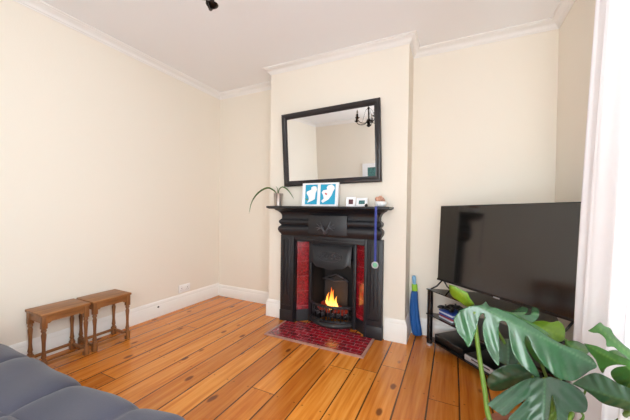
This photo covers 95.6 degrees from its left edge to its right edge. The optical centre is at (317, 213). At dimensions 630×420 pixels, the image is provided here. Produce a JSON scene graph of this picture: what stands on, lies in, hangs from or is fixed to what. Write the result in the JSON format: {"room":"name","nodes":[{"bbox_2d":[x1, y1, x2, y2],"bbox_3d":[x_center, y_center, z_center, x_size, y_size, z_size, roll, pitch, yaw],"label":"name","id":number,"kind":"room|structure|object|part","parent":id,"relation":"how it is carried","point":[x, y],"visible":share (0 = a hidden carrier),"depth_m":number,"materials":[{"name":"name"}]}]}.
{"room":"living room","nodes":[
{"label":"living room","id":0,"kind":"room"},
{"bbox_2d":[0,0,219,345],"bbox_3d":[-2.067,-0.223,2.051,0.120,2.540,3.847,1,1,26],"label":"wall","id":1,"kind":"structure","parent":0,"point":[110,161],"depth_m":2.36,"materials":[{"name":"beige paint"}]},
{"bbox_2d":[9,283,218,358],"bbox_3d":[-2.024,0.970,2.027,0.020,0.155,3.587,1,1,26],"label":"baseboard","id":2,"kind":"structure","parent":1,"relation":"attached to","point":[140,314],"depth_m":2.63,"materials":[{"name":"white"}]},
{"bbox_2d":[178,283,189,292],"bbox_3d":[-1.476,0.829,3.179,0.012,0.086,0.148,1,1,26],"label":"wall socket","id":3,"kind":"object","parent":1,"relation":"attached to","point":[185,287],"visible":1,"depth_m":3.17,"materials":[{"name":"white plastic"}]},
{"bbox_2d":[38,295,524,419],"bbox_3d":[-0.505,1.127,1.314,3.621,0.100,3.847,1,1,26],"label":"floor","id":4,"kind":"structure","parent":0,"point":[213,358],"depth_m":1.91,"materials":[{"name":"brown wood"}]},
{"bbox_2d":[25,298,90,365],"bbox_3d":[-1.859,0.857,2.057,0.236,0.385,0.286,1,1,26],"label":"side table","id":5,"kind":"object","parent":4,"relation":"on","point":[44,314],"visible":0.91,"depth_m":2.01,"materials":[{"name":"brown wood"}]},
{"bbox_3d":[-1.998,0.865,1.989,0.032,0.367,0.031,1,1,26],"label":"leg","id":6,"kind":"part","parent":5,"relation":"part of","materials":[{"name":"brown wood"}]},
{"bbox_3d":[-1.825,0.868,1.907,0.032,0.367,0.031,1,1,26],"label":"leg","id":7,"kind":"part","parent":5,"relation":"part of","materials":[{"name":"brown wood"}]},
{"bbox_3d":[-1.894,0.864,2.208,0.032,0.367,0.031,1,1,26],"label":"leg","id":8,"kind":"part","parent":5,"relation":"part of","materials":[{"name":"brown wood"}]},
{"bbox_3d":[-1.721,0.867,2.125,0.032,0.367,0.031,1,1,26],"label":"leg","id":9,"kind":"part","parent":5,"relation":"part of","materials":[{"name":"brown wood"}]},
{"bbox_2d":[0,344,184,419],"bbox_3d":[-1.573,0.651,0.671,1.940,0.840,1.462,1,1,26],"label":"sofa","id":10,"kind":"object","parent":4,"relation":"on","point":[30,389],"visible":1,"depth_m":0.95,"materials":[{"name":"grey fabric"}]},
{"bbox_2d":[76,289,131,351],"bbox_3d":[-1.730,0.855,2.328,0.236,0.385,0.286,1,1,26],"label":"side table","id":11,"kind":"object","parent":4,"relation":"on","point":[110,297],"visible":0.88,"depth_m":2.28,"materials":[{"name":"brown wood"}]},
{"bbox_3d":[-1.869,0.863,2.260,0.032,0.367,0.031,1,1,26],"label":"leg","id":12,"kind":"part","parent":11,"relation":"part of","materials":[{"name":"brown wood"}]},
{"bbox_3d":[-1.696,0.867,2.177,0.032,0.367,0.031,1,1,26],"label":"leg","id":13,"kind":"part","parent":11,"relation":"part of","materials":[{"name":"brown wood"}]},
{"bbox_3d":[-1.765,0.862,2.478,0.032,0.367,0.031,1,1,26],"label":"leg","id":14,"kind":"part","parent":11,"relation":"part of","materials":[{"name":"brown wood"}]},
{"bbox_3d":[-1.592,0.865,2.396,0.032,0.367,0.031,1,1,26],"label":"leg","id":15,"kind":"part","parent":11,"relation":"part of","materials":[{"name":"brown wood"}]},
{"bbox_2d":[264,320,373,358],"bbox_3d":[0.035,1.064,2.512,0.890,0.011,0.445,1,1,26],"label":"tiled hearth","id":16,"kind":"object","parent":4,"relation":"on","point":[343,341],"visible":0.99,"depth_m":2.44,"materials":[{"name":"red tile"}]},
{"bbox_2d":[410,275,421,335],"bbox_3d":[0.874,0.812,2.523,0.088,0.518,0.109,0,1,-29],"label":"folded umbrella","id":17,"kind":"object","parent":4,"relation":"on","point":[416,329],"visible":1,"depth_m":2.51,"materials":[{"name":"blue fabric"}]},
{"bbox_3d":[0.865,0.591,2.547,0.036,0.077,0.035,-4,-4,25],"label":"handle","id":18,"kind":"part","parent":17,"relation":"part of","materials":[{"name":"blue plastic"}]},
{"bbox_2d":[426,288,565,388],"bbox_3d":[1.256,0.859,1.969,0.401,0.467,0.992,1,1,-19],"label":"tv stand","id":19,"kind":"object","parent":4,"relation":"on","point":[477,298],"visible":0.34,"depth_m":2.08,"materials":[{"name":"black glass"}]},
{"bbox_3d":[0.931,0.847,2.356,0.044,0.436,0.044,1,1,-19],"label":"post","id":20,"kind":"part","parent":19,"relation":"part of","materials":[{"name":"black metal"}]},
{"bbox_2d":[435,330,485,355],"bbox_3d":[1.108,1.001,2.222,0.230,0.052,0.280,1,1,-19],"label":"console","id":21,"kind":"object","parent":19,"relation":"on","point":[452,340],"visible":0.74,"depth_m":2.18,"materials":[{"name":"black plastic"}]},
{"bbox_2d":[426,337,550,388],"bbox_3d":[1.254,1.036,1.972,0.400,0.008,0.990,1,1,-19],"label":"glass shelf","id":22,"kind":"object","parent":19,"relation":"attached to","point":[429,339],"depth_m":2.10,"materials":[{"name":"black glass"}]},
{"bbox_2d":[426,313,562,380],"bbox_3d":[1.257,0.836,1.969,0.400,0.008,0.990,1,1,-19],"label":"glass shelf","id":23,"kind":"object","parent":19,"relation":"attached to","point":[503,329],"depth_m":2.03,"materials":[{"name":"black glass"}]},
{"bbox_2d":[426,288,563,341],"bbox_3d":[1.260,0.633,1.967,0.400,0.008,0.990,1,1,-19],"label":"glass shelf","id":24,"kind":"object","parent":19,"relation":"attached to","point":[478,298],"depth_m":2.02,"materials":[{"name":"black glass"}]},
{"bbox_2d":[431,202,580,331],"bbox_3d":[1.161,0.279,1.848,0.159,0.697,1.098,1,1,-18],"label":"television","id":25,"kind":"object","parent":19,"relation":"on","point":[523,254],"visible":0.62,"depth_m":1.74,"materials":[{"name":"black plastic"}]},
{"bbox_3d":[1.072,0.820,2.243,0.165,0.013,0.140,1,1,-18],"label":"case","id":26,"kind":"object","parent":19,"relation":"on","visible":0},
{"bbox_3d":[1.074,0.807,2.239,0.165,0.013,0.140,1,1,-19],"label":"case","id":27,"kind":"object","parent":26,"relation":"on","visible":0},
{"bbox_3d":[1.074,0.793,2.239,0.165,0.013,0.148,0,1,-21],"label":"case","id":28,"kind":"object","parent":27,"relation":"on","visible":0},
{"bbox_3d":[1.074,0.780,2.241,0.165,0.013,0.136,1,1,-18],"label":"case","id":29,"kind":"object","parent":28,"relation":"on","visible":0},
{"bbox_2d":[439,308,457,315],"bbox_3d":[1.074,0.767,2.241,0.165,0.012,0.144,1,1,-19],"label":"case","id":30,"kind":"object","parent":29,"relation":"on","point":[455,312],"visible":0.49,"depth_m":2.21,"materials":[{"name":"blue plastic"}]},
{"bbox_2d":[437,304,453,312],"bbox_3d":[1.018,0.738,2.232,0.083,0.042,0.134,0,1,-25],"label":"game controller","id":31,"kind":"object","parent":30,"relation":"on","point":[450,309],"visible":1,"depth_m":2.23,"materials":[{"name":"black plastic"}]},
{"bbox_2d":[447,304,463,311],"bbox_3d":[1.100,0.739,2.248,0.083,0.042,0.134,1,1,-14],"label":"game controller","id":32,"kind":"object","parent":30,"relation":"on","point":[458,308],"visible":0.8,"depth_m":2.24,"materials":[{"name":"black plastic"}]},
{"bbox_2d":[449,285,629,419],"bbox_3d":[0.798,0.708,1.092,0.549,0.778,0.478,1,1,26],"label":"monstera plant","id":33,"kind":"object","parent":4,"relation":"on","point":[546,398],"visible":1,"depth_m":1.03,"materials":[{"name":"green plant"}]},
{"bbox_3d":[0.649,0.608,1.093,0.052,0.412,0.171,1,1,-18],"label":"stem","id":34,"kind":"part","parent":33,"relation":"part of","materials":[{"name":"green plant"}]},
{"bbox_3d":[0.809,0.606,1.196,0.232,0.422,0.195,0,1,-22],"label":"stem","id":35,"kind":"part","parent":33,"relation":"part of","materials":[{"name":"green plant"}]},
{"bbox_3d":[0.758,0.955,1.016,0.304,0.285,0.304,1,1,26],"label":"pot","id":36,"kind":"part","parent":33,"relation":"part of","materials":[{"name":"ceramic"}]},
{"bbox_3d":[0.898,0.640,1.148,0.121,0.351,0.291,1,1,26],"label":"stem","id":37,"kind":"part","parent":33,"relation":"part of","materials":[{"name":"green plant"}]},
{"bbox_3d":[0.793,0.693,1.006,0.136,0.245,0.033,1,1,-17],"label":"stem","id":38,"kind":"part","parent":33,"relation":"part of","materials":[{"name":"green plant"}]},
{"bbox_3d":[0.913,0.665,1.100,0.298,0.303,0.029,0,1,-35],"label":"stem","id":39,"kind":"part","parent":33,"relation":"part of","materials":[{"name":"green plant"}]},
{"bbox_3d":[0.892,0.689,1.003,0.188,0.251,0.046,1,1,-16],"label":"stem","id":40,"kind":"part","parent":33,"relation":"part of","materials":[{"name":"green plant"}]},
{"bbox_3d":[0.903,0.676,0.945,0.202,0.286,0.223,1,1,37],"label":"stem","id":41,"kind":"part","parent":33,"relation":"part of","materials":[{"name":"green plant"}]},
{"bbox_2d":[41,0,559,91],"bbox_3d":[-0.470,-1.513,1.281,3.621,0.100,3.847,1,1,26],"label":"ceiling","id":42,"kind":"structure","parent":0,"point":[227,47],"depth_m":2.22,"materials":[{"name":"white paint"}]},
{"bbox_2d":[206,0,217,10],"bbox_3d":[-0.529,-1.221,1.289,0.435,0.484,0.420,1,1,26],"label":"chandelier","id":43,"kind":"object","parent":42,"relation":"hanging from","point":[211,4],"visible":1,"depth_m":1.48,"materials":[{"name":"brown metal"}]},
{"bbox_3d":[-0.538,-1.053,1.412,0.010,0.061,0.183,1,1,-9],"label":"arm","id":44,"kind":"part","parent":43,"relation":"part of","materials":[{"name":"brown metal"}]},
{"bbox_2d":[269,44,412,338],"bbox_3d":[0.191,-0.202,2.791,1.366,2.540,0.287,1,1,26],"label":"wall","id":45,"kind":"structure","parent":0,"point":[387,74],"depth_m":2.49,"materials":[{"name":"beige paint"}]},
{"bbox_2d":[266,299,279,317],"bbox_3d":[-0.376,0.971,3.046,0.205,0.172,0.287,1,1,26],"label":"baseboard","id":46,"kind":"structure","parent":45,"relation":"attached to","point":[272,306],"depth_m":2.93,"materials":[{"name":"white"}]},
{"bbox_2d":[13,0,574,99],"bbox_3d":[-0.475,-1.431,1.273,3.381,0.062,3.587,1,1,26],"label":"trim","id":47,"kind":"structure","parent":45,"relation":"attached to","point":[564,6],"depth_m":2.42,"materials":[{"name":"white paint"}]},
{"bbox_2d":[266,206,393,340],"bbox_3d":[0.072,0.502,2.584,1.166,1.133,0.197,1,1,26],"label":"fireplace surround","id":48,"kind":"object","parent":45,"relation":"attached to","point":[327,224],"visible":0.99,"depth_m":2.52,"materials":[{"name":"black paint"}]},
{"bbox_2d":[249,186,292,211],"bbox_3d":[-0.447,-0.133,2.826,0.530,0.276,0.095,1,1,26],"label":"potted plant","id":49,"kind":"object","parent":48,"relation":"on","point":[278,197],"visible":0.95,"depth_m":2.77,"materials":[{"name":"green plant"}]},
{"bbox_3d":[-0.380,-0.135,2.794,0.096,0.122,0.095,1,1,26],"label":"pot","id":50,"kind":"part","parent":49,"relation":"part of","materials":[{"name":"silver metal"}]},
{"bbox_2d":[302,182,339,205],"bbox_3d":[0.027,-0.173,2.615,0.364,0.216,0.038,1,1,26],"label":"print","id":51,"kind":"object","parent":48,"relation":"on","point":[313,194],"visible":0.99,"depth_m":2.61,"materials":[{"name":"white"}]},
{"bbox_3d":[0.094,0.108,2.575,0.377,0.178,0.029,1,1,26],"label":"carved panel","id":52,"kind":"part","parent":48,"relation":"part of","materials":[{"name":"black paint"}]},
{"bbox_3d":[0.099,0.642,2.645,0.744,0.852,0.060,1,1,26],"label":"opening moulding","id":53,"kind":"part","parent":48,"relation":"part of","materials":[{"name":"black paint"}]},
{"bbox_2d":[266,206,393,209],"bbox_3d":[0.080,-0.051,2.577,1.166,0.027,0.197,1,1,26],"label":"mantel shelf","id":54,"kind":"object","parent":48,"relation":"attached to","point":[270,207],"depth_m":2.48,"materials":[{"name":"black paint"}]},
{"bbox_2d":[346,197,355,206],"bbox_3d":[0.293,-0.102,2.479,0.082,0.086,0.032,1,1,15],"label":"photo frame","id":55,"kind":"object","parent":48,"relation":"on","point":[350,201],"visible":0.93,"depth_m":2.47,"materials":[{"name":"white wood"}]},
{"bbox_2d":[356,198,367,206],"bbox_3d":[0.383,-0.096,2.436,0.098,0.077,0.032,1,1,32],"label":"photo frame","id":56,"kind":"object","parent":48,"relation":"on","point":[360,202],"visible":0.88,"depth_m":2.43,"materials":[{"name":"white"}]},
{"bbox_2d":[371,206,378,268],"bbox_3d":[0.488,0.191,2.328,0.058,0.499,0.116,1,1,26],"label":"medal","id":57,"kind":"object","parent":48,"relation":"hanging from","point":[374,264],"visible":1,"depth_m":2.28,"materials":[{"name":"blue fabric"}]},
{"bbox_2d":[375,196,386,206],"bbox_3d":[0.524,-0.102,2.352,0.096,0.092,0.095,1,1,26],"label":"flower ornament","id":58,"kind":"object","parent":48,"relation":"on","point":[380,201],"visible":0.99,"depth_m":2.32,"materials":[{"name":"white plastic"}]},
{"bbox_2d":[375,201,386,206],"bbox_3d":[0.524,-0.078,2.352,0.096,0.044,0.095,1,1,26],"label":"bowl","id":59,"kind":"object","parent":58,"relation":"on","point":[378,203],"depth_m":2.32,"materials":[{"name":"white ceramic"}]},
{"bbox_2d":[296,241,363,333],"bbox_3d":[0.154,0.650,2.761,0.704,0.835,0.307,1,1,26],"label":"fireplace insert","id":60,"kind":"object","parent":45,"relation":"in","point":[321,266],"visible":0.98,"depth_m":2.79,"materials":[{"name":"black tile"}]},
{"bbox_3d":[-0.133,0.613,2.838,0.135,0.670,0.009,1,1,-13],"label":"tile panel","id":61,"kind":"part","parent":60,"relation":"part of","materials":[{"name":"red tile"}]},
{"bbox_2d":[310,242,352,269],"bbox_3d":[0.132,0.398,2.704,0.420,0.260,0.107,1,1,26],"label":"hood","id":62,"kind":"object","parent":60,"relation":"attached to","point":[328,256],"depth_m":2.68,"materials":[{"name":"grey metal"}]},
{"bbox_2d":[318,287,347,315],"bbox_3d":[0.151,0.828,2.741,0.316,0.249,0.148,1,1,26],"label":"fire","id":63,"kind":"object","parent":60,"relation":"in","point":[331,302],"visible":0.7,"depth_m":2.72,"materials":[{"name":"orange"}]},
{"bbox_3d":[0.217,0.652,2.893,0.700,0.830,0.015,1,1,26],"label":"plate","id":64,"kind":"part","parent":60,"relation":"part of","materials":[{"name":"black metal"}]},
{"bbox_3d":[0.395,0.623,2.585,0.009,0.670,0.135,0,1,-26],"label":"tile panel","id":65,"kind":"part","parent":60,"relation":"part of","materials":[{"name":"red tile"}]},
{"bbox_2d":[281,97,381,186],"bbox_3d":[0.101,-0.618,2.614,0.983,0.721,0.074,1,1,26],"label":"wall mirror","id":66,"kind":"object","parent":45,"relation":"attached to","point":[341,143],"visible":0.98,"depth_m":2.59,"materials":[{"name":"black mirror"}]},
{"bbox_2d":[384,312,410,343],"bbox_3d":[0.710,0.984,2.511,0.186,0.188,0.255,1,1,26],"label":"baseboard","id":67,"kind":"structure","parent":45,"relation":"attached to","point":[395,330],"depth_m":2.40,"materials":[{"name":"white"}]},
{"bbox_2d":[219,29,558,324],"bbox_3d":[0.300,-0.203,2.947,3.381,2.540,0.152,1,1,26],"label":"wall","id":68,"kind":"structure","parent":0,"point":[484,117],"depth_m":2.46,"materials":[{"name":"beige paint"}]},
{"bbox_2d":[218,284,268,303],"bbox_3d":[-0.816,0.977,3.427,0.956,0.138,0.020,1,1,26],"label":"baseboard","id":69,"kind":"structure","parent":68,"relation":"attached to","point":[251,295],"depth_m":3.45,"materials":[{"name":"white"}]},
{"bbox_2d":[411,318,484,343],"bbox_3d":[1.294,1.015,2.384,1.019,0.145,0.020,1,1,26],"label":"baseboard","id":70,"kind":"structure","parent":68,"relation":"attached to","point":[438,326],"depth_m":2.49,"materials":[{"name":"white"}]},
{"bbox_2d":[555,0,595,340],"bbox_3d":[1.081,-0.162,0.520,0.120,2.540,3.795,1,1,26],"label":"wall","id":71,"kind":"structure","parent":0,"point":[576,30],"depth_m":1.85,"materials":[{"name":"beige paint"}]},
{"bbox_3d":[0.837,-1.343,0.294,0.166,0.022,2.550,1,1,26],"label":"rail","id":72,"kind":"object","parent":71,"relation":"attached to","visible":0},
{"bbox_2d":[570,0,629,419],"bbox_3d":[0.948,-0.118,0.770,0.062,2.418,1.314,1,1,26],"label":"sheer curtain","id":73,"kind":"object","parent":72,"relation":"hanging from","point":[602,294],"visible":0.81,"depth_m":1.10,"materials":[{"name":"white fabric"}]}
]}

